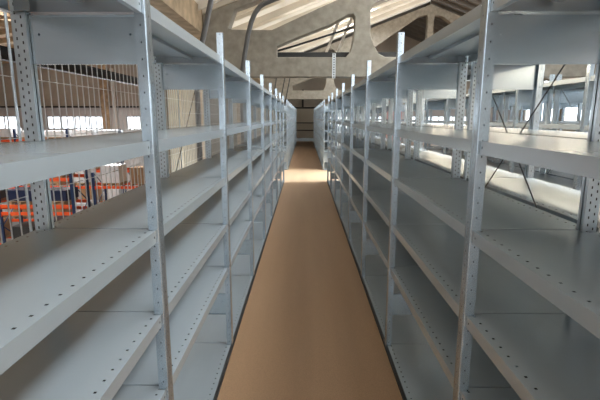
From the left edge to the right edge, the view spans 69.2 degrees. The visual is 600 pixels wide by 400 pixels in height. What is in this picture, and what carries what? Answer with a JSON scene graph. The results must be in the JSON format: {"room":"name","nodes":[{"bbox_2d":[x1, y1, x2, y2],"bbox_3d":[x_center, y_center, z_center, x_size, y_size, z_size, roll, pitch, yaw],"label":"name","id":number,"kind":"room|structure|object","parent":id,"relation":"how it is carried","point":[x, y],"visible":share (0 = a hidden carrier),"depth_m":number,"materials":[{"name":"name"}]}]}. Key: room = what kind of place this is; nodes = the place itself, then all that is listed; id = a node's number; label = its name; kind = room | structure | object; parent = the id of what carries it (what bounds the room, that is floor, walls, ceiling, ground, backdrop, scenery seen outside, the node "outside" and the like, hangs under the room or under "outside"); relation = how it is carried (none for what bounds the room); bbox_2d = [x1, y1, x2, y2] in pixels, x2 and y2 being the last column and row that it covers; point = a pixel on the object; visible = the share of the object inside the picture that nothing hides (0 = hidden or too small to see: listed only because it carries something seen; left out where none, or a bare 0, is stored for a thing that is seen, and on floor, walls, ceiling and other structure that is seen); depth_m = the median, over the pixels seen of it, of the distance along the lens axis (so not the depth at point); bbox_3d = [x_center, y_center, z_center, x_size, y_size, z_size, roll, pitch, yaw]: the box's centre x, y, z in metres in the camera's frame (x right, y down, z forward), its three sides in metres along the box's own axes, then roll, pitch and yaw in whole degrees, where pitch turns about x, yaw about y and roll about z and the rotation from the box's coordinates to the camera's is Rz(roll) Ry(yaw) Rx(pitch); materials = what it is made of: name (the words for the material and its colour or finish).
{"room":"warehouse","nodes":[
{"label":"warehouse","id":0,"kind":"room"},
{"bbox_2d":[0,1,13,63],"bbox_3d":[-14.040,-5.245,10.088,23.700,2.260,35.500,0,11,1],"label":"ceiling","id":1,"kind":"structure","parent":0,"point":[3,42],"depth_m":21.12,"materials":[{"name":"wood"}]},
{"bbox_2d":[0,216,33,242],"bbox_3d":[-13.640,3.902,11.829,24.500,0.100,35.500,0,11,1],"label":"floor","id":2,"kind":"structure","parent":0,"point":[13,223],"depth_m":24.95,"materials":[{"name":"concrete"}]},
{"bbox_2d":[0,169,90,244],"bbox_3d":[-11.076,0.808,16.710,5.630,4.150,1.210,0,11,1],"label":"rack","id":3,"kind":"object","parent":2,"relation":"on","point":[69,179],"visible":0.28,"depth_m":16.06,"materials":[{"name":"blue"}]},
{"bbox_2d":[9,201,31,204],"bbox_3d":[-10.356,0.017,16.552,0.800,0.122,1.000,0,11,1],"label":"pallet","id":4,"kind":"object","parent":3,"relation":"on","point":[10,202],"visible":0.18,"depth_m":16.07,"materials":[{"name":"beige wood"}]},
{"bbox_2d":[7,187,31,200],"bbox_3d":[-10.356,-0.240,16.503,0.950,0.401,0.900,0,11,1],"label":"crate","id":5,"kind":"object","parent":4,"relation":"on","point":[12,195],"visible":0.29,"depth_m":16.06,"materials":[{"name":"blue plastic"}]},
{"bbox_2d":[52,197,77,204],"bbox_3d":[-9.096,0.019,16.540,0.800,0.122,1.000,0,11,1],"label":"pallet","id":6,"kind":"object","parent":3,"relation":"on","point":[56,202],"visible":0.23,"depth_m":16.10,"materials":[{"name":"beige wood"}]},
{"bbox_2d":[50,187,78,200],"bbox_3d":[-9.096,-0.235,16.491,0.950,0.396,0.900,0,11,1],"label":"crate","id":7,"kind":"object","parent":6,"relation":"on","point":[63,189],"visible":0.53,"depth_m":16.07,"materials":[{"name":"blue plastic"}]},
{"bbox_3d":[-11.856,1.458,16.842,0.800,0.122,1.000,0,11,1],"label":"pallet","id":8,"kind":"object","parent":3,"relation":"on","visible":0},
{"bbox_2d":[0,218,11,237],"bbox_3d":[-11.856,1.086,16.770,0.950,0.634,0.902,0,11,1],"label":"carton","id":9,"kind":"object","parent":8,"relation":"on","point":[7,224],"visible":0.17,"depth_m":16.92,"materials":[{"name":"cardboard"}]},
{"bbox_3d":[-11.856,0.014,16.567,0.800,0.122,1.000,0,11,1],"label":"pallet","id":10,"kind":"object","parent":3,"relation":"on","visible":0},
{"bbox_2d":[0,189,7,198],"bbox_3d":[-11.856,-0.278,16.511,0.950,0.471,0.900,0,11,1],"label":"crate","id":11,"kind":"object","parent":10,"relation":"on","point":[2,192],"visible":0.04,"depth_m":16.64,"materials":[{"name":"brown metal"}]},
{"bbox_3d":[-10.356,1.461,16.827,0.800,0.122,1.000,0,11,1],"label":"pallet","id":12,"kind":"object","parent":3,"relation":"on","visible":0},
{"bbox_2d":[12,221,34,238],"bbox_3d":[-10.356,1.163,16.771,0.950,0.484,0.900,0,11,1],"label":"crate","id":13,"kind":"object","parent":12,"relation":"on","point":[16,229],"visible":0.26,"depth_m":16.33,"materials":[{"name":"grey metal"}]},
{"bbox_3d":[-9.096,1.463,16.815,0.800,0.122,1.000,0,11,1],"label":"pallet","id":14,"kind":"object","parent":3,"relation":"on","visible":0},
{"bbox_2d":[53,216,66,221],"bbox_3d":[-9.096,1.052,16.736,0.950,0.714,0.900,0,11,1],"label":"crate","id":15,"kind":"object","parent":14,"relation":"on","point":[58,217],"visible":0.09,"depth_m":16.80,"materials":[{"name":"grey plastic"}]},
{"bbox_2d":[1,128,129,218],"bbox_3d":[-11.868,-1.063,23.183,10.910,5.400,1.210,0,11,1],"label":"rack","id":16,"kind":"object","parent":2,"relation":"on","point":[14,130],"visible":0.06,"depth_m":22.26,"materials":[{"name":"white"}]},
{"bbox_3d":[-15.288,-3.252,22.800,0.800,0.122,1.000,0,11,1],"label":"pallet","id":17,"kind":"object","parent":16,"relation":"on","visible":0},
{"bbox_2d":[0,128,21,136],"bbox_3d":[-15.288,-3.529,22.748,0.950,0.440,0.900,0,11,1],"label":"wrapped bundle","id":18,"kind":"object","parent":17,"relation":"on","point":[4,132],"visible":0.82,"depth_m":22.32,"materials":[{"name":"white plastic"}]},
{"bbox_3d":[-12.588,-3.247,22.774,0.800,0.122,1.000,0,11,1],"label":"pallet","id":19,"kind":"object","parent":16,"relation":"on","visible":0},
{"bbox_2d":[45,130,72,136],"bbox_3d":[-12.588,-3.466,22.732,0.950,0.323,0.900,0,11,1],"label":"wrapped bundle","id":20,"kind":"object","parent":19,"relation":"on","point":[57,132],"visible":0.64,"depth_m":22.30,"materials":[{"name":"white plastic"}]},
{"bbox_3d":[-11.148,-3.244,22.759,0.800,0.122,1.000,0,11,1],"label":"pallet","id":21,"kind":"object","parent":16,"relation":"on","visible":0},
{"bbox_2d":[73,129,98,136],"bbox_3d":[-11.148,-3.492,22.712,0.950,0.382,0.900,0,11,1],"label":"wrapped bundle","id":22,"kind":"object","parent":21,"relation":"on","point":[77,131],"visible":0.56,"depth_m":22.28,"materials":[{"name":"white plastic"}]},
{"bbox_3d":[-9.888,-3.242,22.747,0.800,0.122,1.000,0,11,1],"label":"pallet","id":23,"kind":"object","parent":16,"relation":"on","visible":0},
{"bbox_2d":[98,130,122,134],"bbox_3d":[-9.888,-3.478,22.702,0.950,0.357,0.900,0,11,1],"label":"wrapped bundle","id":24,"kind":"object","parent":23,"relation":"on","point":[99,131],"visible":0.26,"depth_m":22.25,"materials":[{"name":"white plastic"}]},
{"bbox_3d":[-8.448,-3.239,22.732,0.800,0.122,1.000,0,11,1],"label":"pallet","id":25,"kind":"object","parent":16,"relation":"on","visible":0},
{"bbox_2d":[125,129,141,131],"bbox_3d":[-8.448,-3.504,22.682,0.950,0.416,0.900,0,11,1],"label":"wrapped bundle","id":26,"kind":"object","parent":25,"relation":"on","point":[129,130],"visible":0.2,"depth_m":22.21,"materials":[{"name":"white plastic"}]},
{"bbox_3d":[-9.888,0.059,23.376,0.800,0.122,1.000,0,11,1],"label":"pallet","id":27,"kind":"object","parent":16,"relation":"on","visible":0},
{"bbox_2d":[104,189,122,198],"bbox_3d":[-9.888,-0.328,23.302,0.800,0.665,0.900,0,11,1],"label":"load","id":28,"kind":"object","parent":27,"relation":"on","point":[109,190],"visible":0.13,"depth_m":22.85},
{"bbox_3d":[-8.448,-1.707,23.025,0.800,0.122,1.000,0,11,1],"label":"pallet","id":29,"kind":"object","parent":16,"relation":"on","visible":0},
{"bbox_2d":[129,156,143,166],"bbox_3d":[-8.448,-2.111,22.948,0.800,0.700,0.900,0,11,1],"label":"load","id":30,"kind":"object","parent":29,"relation":"on","point":[141,158],"visible":0.23,"depth_m":22.51},
{"bbox_3d":[-11.148,0.056,23.389,0.800,0.122,1.000,0,11,1],"label":"pallet","id":31,"kind":"object","parent":16,"relation":"on","visible":0},
{"bbox_2d":[81,185,103,199],"bbox_3d":[-11.148,-0.394,23.302,0.800,0.794,0.902,0,11,1],"label":"carton","id":32,"kind":"object","parent":31,"relation":"on","point":[83,191],"visible":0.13,"depth_m":22.91,"materials":[{"name":"cardboard"}]},
{"bbox_2d":[8,172,137,221],"bbox_3d":[-11.803,0.451,20.009,10.910,3.615,1.210,0,11,1],"label":"rack","id":33,"kind":"object","parent":2,"relation":"on","point":[94,188],"visible":0.06,"depth_m":19.22,"materials":[{"name":"blue"}]},
{"bbox_2d":[12,203,32,215],"bbox_3d":[-12.523,0.252,19.978,0.800,0.770,0.902,0,11,1],"label":"carton","id":34,"kind":"object","parent":33,"relation":"in","point":[14,210],"visible":0.17,"depth_m":19.57,"materials":[{"name":"cardboard"}]},
{"bbox_2d":[13,215,33,218],"bbox_3d":[-12.523,0.691,20.063,0.800,0.122,1.000,0,11,1],"label":"pallet","id":35,"kind":"object","parent":33,"relation":"on","point":[32,216],"visible":0.18,"depth_m":19.60,"materials":[{"name":"beige wood"}]},
{"bbox_2d":[50,177,68,182],"bbox_3d":[-11.082,-1.205,19.685,0.800,0.744,0.902,0,11,1],"label":"carton","id":36,"kind":"object","parent":33,"relation":"in","point":[54,177],"visible":0.05,"depth_m":19.31,"materials":[{"name":"cardboard"}]},
{"bbox_2d":[50,181,68,185],"bbox_3d":[-11.082,-0.780,19.767,0.800,0.122,1.000,0,11,1],"label":"pallet","id":37,"kind":"object","parent":33,"relation":"on","point":[62,183],"visible":0.3,"depth_m":19.48,"materials":[{"name":"beige wood"}]},
{"bbox_2d":[69,181,97,185],"bbox_3d":[-9.823,-0.777,19.755,0.800,0.122,1.000,0,11,1],"label":"pallet","id":38,"kind":"object","parent":33,"relation":"on","point":[95,181],"visible":0.3,"depth_m":19.27,"materials":[{"name":"beige wood"}]},
{"bbox_2d":[74,168,95,182],"bbox_3d":[-9.823,-1.183,19.677,0.800,0.702,0.900,0,11,1],"label":"load","id":39,"kind":"object","parent":33,"relation":"in","point":[76,179],"visible":0.1,"depth_m":19.29},
{"bbox_2d":[101,164,126,182],"bbox_3d":[-8.383,-1.212,19.657,0.800,0.768,0.900,0,11,1],"label":"load","id":40,"kind":"object","parent":33,"relation":"in","point":[111,165],"visible":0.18,"depth_m":19.25},
{"bbox_2d":[102,181,126,185],"bbox_3d":[-8.383,-0.775,19.740,0.800,0.122,1.000,0,11,1],"label":"pallet","id":41,"kind":"object","parent":33,"relation":"on","point":[125,182],"visible":0.4,"depth_m":19.26,"materials":[{"name":"beige wood"}]},
{"bbox_3d":[-11.083,0.694,20.048,0.800,0.122,1.000,0,11,1],"label":"pallet","id":42,"kind":"object","parent":33,"relation":"on","visible":0},
{"bbox_2d":[53,203,71,215],"bbox_3d":[-11.082,0.278,19.968,0.800,0.723,0.902,0,11,1],"label":"carton","id":43,"kind":"object","parent":42,"relation":"on","point":[57,210],"visible":0.17,"depth_m":19.59,"materials":[{"name":"cardboard"}]},
{"bbox_3d":[-13.782,0.688,20.075,0.800,0.122,1.000,0,11,1],"label":"pallet","id":44,"kind":"object","parent":33,"relation":"on","visible":0},
{"bbox_2d":[1,202,12,211],"bbox_3d":[-13.782,0.278,19.997,0.800,0.712,0.900,0,11,1],"label":"load","id":45,"kind":"object","parent":44,"relation":"on","point":[3,210],"visible":0.06,"depth_m":19.77},
{"bbox_3d":[-9.823,0.696,20.036,0.800,0.122,1.000,0,11,1],"label":"pallet","id":46,"kind":"object","parent":33,"relation":"on","visible":0},
{"bbox_2d":[76,200,97,211],"bbox_3d":[-9.823,0.353,19.970,0.800,0.575,0.900,0,11,1],"label":"load","id":47,"kind":"object","parent":46,"relation":"on","point":[77,204],"visible":0.07,"depth_m":19.53},
{"bbox_3d":[-7.123,-0.772,19.728,0.800,0.122,1.000,0,11,1],"label":"pallet","id":48,"kind":"object","parent":33,"relation":"on","visible":0},
{"bbox_2d":[129,166,144,182],"bbox_3d":[-7.123,-1.164,19.652,0.800,0.676,0.902,0,11,1],"label":"carton","id":49,"kind":"object","parent":48,"relation":"on","point":[142,175],"visible":0.47,"depth_m":19.22,"materials":[{"name":"cardboard"}]},
{"bbox_2d":[98,65,116,185],"bbox_3d":[-12.437,-4.108,28.206,0.450,9.500,0.297,0,11,1],"label":"pillar hall","id":50,"kind":"structure","parent":2,"relation":"on","point":[99,66],"depth_m":27.69,"materials":[{"name":"wood"}]},
{"bbox_2d":[0,106,138,107],"bbox_3d":[-14.462,-5.971,27.883,21.500,0.100,0.100,0,11,1],"label":"pipe","id":51,"kind":"object","parent":50,"relation":"attached to","point":[0,106],"visible":0.47,"depth_m":27.86,"materials":[{"name":"grey metal"}]},
{"bbox_2d":[109,68,121,185],"bbox_3d":[-11.863,-3.852,28.199,0.237,9.000,0.237,0,11,1],"label":"drain pipe","id":52,"kind":"object","parent":2,"relation":"on","point":[112,70],"visible":0.28,"depth_m":27.70,"materials":[{"name":"white metal"}]},
{"bbox_2d":[209,99,236,155],"bbox_3d":[-1.687,0.730,9.981,0.530,6.825,0.500,0,11,1],"label":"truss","id":53,"kind":"object","parent":2,"relation":"on","point":[213,121],"depth_m":9.28,"materials":[{"name":"concrete"}]},
{"bbox_2d":[203,0,595,77],"bbox_3d":[5.897,-4.675,8.862,15.800,4.264,0.350,0,11,1],"label":"truss","id":54,"kind":"object","parent":53,"relation":"on","point":[262,54],"depth_m":9.06,"materials":[{"name":"grey concrete"}]},
{"bbox_2d":[278,26,352,51],"bbox_3d":[0.450,-3.493,9.347,1.912,0.602,0.044,0,11,1],"label":"bar","id":55,"kind":"object","parent":54,"relation":"attached to","point":[349,28],"visible":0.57,"depth_m":9.34,"materials":[{"name":"grey metal"}]},
{"bbox_2d":[325,22,338,51],"bbox_3d":[0.731,-3.608,9.442,0.520,1.150,0.055,0,11,1],"label":"strut","id":56,"kind":"object","parent":54,"relation":"attached to","point":[337,24],"visible":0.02,"depth_m":9.43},
{"bbox_2d":[278,52,404,56],"bbox_3d":[1.800,-3.122,9.438,5.000,0.164,0.087,0,11,1],"label":"cable tray","id":57,"kind":"object","parent":54,"relation":"attached to","point":[280,54],"visible":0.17,"depth_m":9.40,"materials":[{"name":"grey metal"}]},
{"bbox_2d":[336,17,352,51],"bbox_3d":[0.951,-3.544,9.452,0.480,1.020,0.055,0,11,1],"label":"strut","id":58,"kind":"object","parent":54,"relation":"attached to","point":[351,18],"visible":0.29,"depth_m":9.42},
{"bbox_2d":[264,110,272,145],"bbox_3d":[-1.568,-1.472,21.523,0.530,6.825,0.500,0,11,1],"label":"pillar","id":59,"kind":"structure","parent":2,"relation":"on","point":[264,110],"depth_m":20.87,"materials":[{"name":"concrete"}]},
{"bbox_2d":[264,4,572,99],"bbox_3d":[6.016,-6.894,20.410,15.800,4.234,0.330,0,11,1],"label":"truss","id":60,"kind":"object","parent":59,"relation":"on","point":[380,33],"visible":0.31,"depth_m":20.20,"materials":[{"name":"grey concrete"}]},
{"bbox_2d":[164,90,252,172],"bbox_3d":[-3.201,-1.813,19.642,0.200,8.200,17.800,0,11,1],"label":"wall partition","id":61,"kind":"structure","parent":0,"point":[173,117],"depth_m":11.67,"materials":[{"name":"paint"}]},
{"bbox_2d":[194,90,203,159],"bbox_3d":[-3.083,-2.821,13.238,0.160,3.620,0.220,0,11,1],"label":"wall","id":62,"kind":"structure","parent":61,"relation":"attached to","point":[194,90],"depth_m":13.27,"materials":[{"name":"concrete"}]},
{"bbox_2d":[237,106,240,135],"bbox_3d":[-3.000,-4.357,21.292,0.160,3.620,0.220,0,11,1],"label":"wall","id":63,"kind":"structure","parent":61,"relation":"attached to","point":[238,107],"depth_m":21.20,"materials":[{"name":"concrete"}]},
{"bbox_2d":[0,31,520,202],"bbox_3d":[-5.810,-5.817,28.093,39.800,13.100,0.250,0,11,1],"label":"wall","id":64,"kind":"structure","parent":0,"point":[389,45],"depth_m":27.83,"materials":[{"name":"paint"}]},
{"bbox_2d":[0,116,16,127],"bbox_3d":[-20.159,-5.053,28.381,3.700,0.830,0.060,0,11,1],"label":"window","id":65,"kind":"structure","parent":64,"relation":"in","point":[3,119],"depth_m":28.36,"materials":[{"name":"white glass"}]},
{"bbox_2d":[0,45,138,85],"bbox_3d":[-7.691,-3.615,10.334,0.240,0.330,35.400,0,11,1],"label":"beam","id":66,"kind":"structure","parent":64,"relation":"attached to","point":[3,49],"depth_m":15.32,"materials":[{"name":"grey metal"}]},
{"bbox_2d":[46,116,102,128],"bbox_3d":[-14.610,-5.042,28.326,3.700,0.830,0.060,0,11,1],"label":"window","id":67,"kind":"structure","parent":64,"relation":"in","point":[49,118],"depth_m":28.32,"materials":[{"name":"white glass"}]},
{"bbox_2d":[127,116,141,128],"bbox_3d":[-9.410,-5.032,28.275,3.700,0.830,0.060,0,11,1],"label":"window","id":68,"kind":"structure","parent":64,"relation":"in","point":[128,117],"depth_m":28.28,"materials":[{"name":"white glass"}]},
{"bbox_2d":[256,106,315,137],"bbox_3d":[-0.662,-4.933,28.048,4.700,2.220,0.055,0,11,1],"label":"wall panel","id":69,"kind":"object","parent":64,"relation":"attached to","point":[303,115],"depth_m":27.98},
{"bbox_2d":[412,116,465,125],"bbox_3d":[8.939,-4.997,28.092,3.700,0.830,0.060,0,11,1],"label":"window","id":70,"kind":"structure","parent":64,"relation":"in","point":[413,117],"depth_m":28.04,"materials":[{"name":"white"}]},
{"bbox_2d":[194,0,430,78],"bbox_3d":[1.859,-5.729,9.832,8.100,3.198,35.500,0,11,1],"label":"ceiling","id":71,"kind":"structure","parent":0,"point":[285,3],"depth_m":17.08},
{"bbox_2d":[150,0,259,83],"bbox_3d":[-2.326,-3.934,10.218,0.630,0.500,35.500,0,11,1],"label":"beam","id":72,"kind":"structure","parent":71,"relation":"attached to","point":[186,14],"depth_m":7.87,"materials":[{"name":"wood"}]},
{"bbox_2d":[196,0,428,51],"bbox_3d":[1.862,-4.931,6.319,7.980,3.190,25.920,0,11,1],"label":"skylight","id":73,"kind":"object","parent":71,"relation":"attached to","point":[299,5],"depth_m":12.92,"materials":[{"name":"white glass"}]},
{"bbox_2d":[217,141,437,399],"bbox_3d":[6.258,-0.379,10.807,15.300,0.255,35.500,0,11,1],"label":"floor","id":74,"kind":"structure","parent":0,"point":[308,330],"depth_m":3.35,"materials":[{"name":"brown wood"}]},
{"bbox_2d":[0,10,265,243],"bbox_3d":[-0.920,-0.497,5.445,0.030,1.984,11.765,0,11,1],"label":"mesh screen","id":75,"kind":"object","parent":74,"relation":"on","point":[213,111],"visible":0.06,"depth_m":2.02,"materials":[{"name":"silver metal"}]},
{"bbox_2d":[0,0,284,399],"bbox_3d":[-0.642,-0.469,5.279,0.438,2.027,10.312,0,11,1],"label":"shelving unit","id":76,"kind":"object","parent":74,"relation":"on","point":[142,292],"visible":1,"depth_m":1.46,"materials":[{"name":"grey metal"}]},
{"bbox_2d":[195,0,213,160],"bbox_3d":[-1.159,-1.619,5.812,0.509,4.050,0.070,0,11,1],"label":"pipe","id":77,"kind":"object","parent":74,"relation":"on","point":[210,2],"visible":0.36,"depth_m":5.69,"materials":[{"name":"grey metal"}]},
{"bbox_2d":[240,0,278,142],"bbox_3d":[0.165,-2.287,7.707,2.490,4.653,0.083,0,11,1],"label":"pipe","id":78,"kind":"object","parent":74,"relation":"on","point":[261,5],"visible":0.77,"depth_m":7.57,"materials":[{"name":"grey metal"}]},
{"bbox_2d":[273,100,296,169],"bbox_3d":[-0.489,-3.184,19.511,0.424,2.027,14.161,0,11,1],"label":"shelving unit","id":79,"kind":"object","parent":74,"relation":"on","point":[290,112],"visible":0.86,"depth_m":14.98,"materials":[{"name":"grey metal"}]},
{"bbox_2d":[295,106,314,140],"bbox_3d":[0.435,-4.853,27.706,1.600,2.200,0.165,0,11,1],"label":"guard rail","id":80,"kind":"object","parent":74,"relation":"on","point":[298,139],"visible":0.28,"depth_m":27.73,"materials":[{"name":"grey metal"}]},
{"bbox_2d":[313,100,337,169],"bbox_3d":[0.954,-3.181,19.497,0.424,2.027,14.161,0,11,1],"label":"shelving unit","id":81,"kind":"object","parent":74,"relation":"on","point":[319,127],"visible":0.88,"depth_m":15.01,"materials":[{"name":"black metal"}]},
{"bbox_2d":[325,109,346,145],"bbox_3d":[1.408,-3.180,19.493,0.424,2.027,14.161,0,11,1],"label":"shelving unit","id":82,"kind":"object","parent":74,"relation":"on","point":[339,111],"visible":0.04,"depth_m":13.13,"materials":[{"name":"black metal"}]},
{"bbox_2d":[345,103,406,143],"bbox_3d":[2.894,-3.178,19.478,0.424,2.027,14.161,0,11,1],"label":"shelving unit","id":83,"kind":"object","parent":74,"relation":"on","point":[403,106],"visible":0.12,"depth_m":14.91,"materials":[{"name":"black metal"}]},
{"bbox_2d":[359,103,414,142],"bbox_3d":[3.348,-3.177,19.473,0.424,2.027,14.161,0,11,1],"label":"shelving unit","id":84,"kind":"object","parent":74,"relation":"on","point":[402,103],"visible":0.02,"depth_m":13.81,"materials":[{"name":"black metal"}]},
{"bbox_2d":[327,0,599,399],"bbox_3d":[0.814,-0.466,5.265,0.438,2.027,10.312,0,11,1],"label":"shelving unit","id":85,"kind":"object","parent":74,"relation":"on","point":[473,291],"visible":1,"depth_m":1.62,"materials":[{"name":"grey metal"}]},
{"bbox_2d":[347,61,599,232],"bbox_3d":[1.261,-0.466,5.261,0.424,2.027,10.312,0,11,1],"label":"shelving unit","id":86,"kind":"object","parent":74,"relation":"on","point":[560,201],"visible":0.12,"depth_m":2.60,"materials":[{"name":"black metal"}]},
{"bbox_2d":[412,64,599,231],"bbox_3d":[2.754,-0.463,5.246,0.438,2.027,10.312,0,11,1],"label":"shelving unit","id":87,"kind":"object","parent":74,"relation":"on","point":[522,96],"visible":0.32,"depth_m":5.10,"materials":[{"name":"grey metal"}]},
{"bbox_2d":[428,74,594,181],"bbox_3d":[3.201,-0.462,5.241,0.424,2.027,10.312,0,11,1],"label":"shelving unit","id":88,"kind":"object","parent":74,"relation":"on","point":[574,95],"visible":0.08,"depth_m":5.16,"materials":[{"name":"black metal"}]},
{"bbox_2d":[495,97,581,131],"bbox_3d":[4.694,-0.459,5.226,0.438,2.027,10.312,0,11,1],"label":"shelving unit","id":89,"kind":"object","parent":74,"relation":"on","point":[561,105],"visible":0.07,"depth_m":7.66,"materials":[{"name":"grey metal"}]},
{"bbox_2d":[512,101,591,130],"bbox_3d":[5.141,-0.458,5.222,0.424,2.027,10.312,0,11,1],"label":"shelving unit","id":90,"kind":"object","parent":74,"relation":"on","point":[545,104],"visible":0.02,"depth_m":8.88,"materials":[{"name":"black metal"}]},
{"bbox_2d":[399,0,545,80],"bbox_3d":[9.908,-5.634,9.768,8.000,3.360,35.500,0,11,1],"label":"ceiling","id":91,"kind":"structure","parent":0,"point":[416,29],"depth_m":21.55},
{"bbox_2d":[520,109,579,131],"bbox_3d":[14.034,-2.453,10.459,0.250,13.100,35.750,0,11,1],"label":"wall","id":92,"kind":"structure","parent":0,"point":[560,109],"depth_m":23.45,"materials":[{"name":"paint"}]},
{"bbox_2d":[523,81,552,120],"bbox_3d":[14.185,-5.736,25.535,0.060,2.500,3.800,0,11,1],"label":"window","id":93,"kind":"structure","parent":92,"relation":"in","point":[526,112],"depth_m":27.03,"materials":[{"name":"white glass"}]},
{"bbox_2d":[564,103,590,120],"bbox_3d":[14.143,-4.949,21.410,0.060,2.500,3.800,0,11,1],"label":"window","id":94,"kind":"structure","parent":92,"relation":"in","point":[569,115],"depth_m":22.76,"materials":[{"name":"white glass"}]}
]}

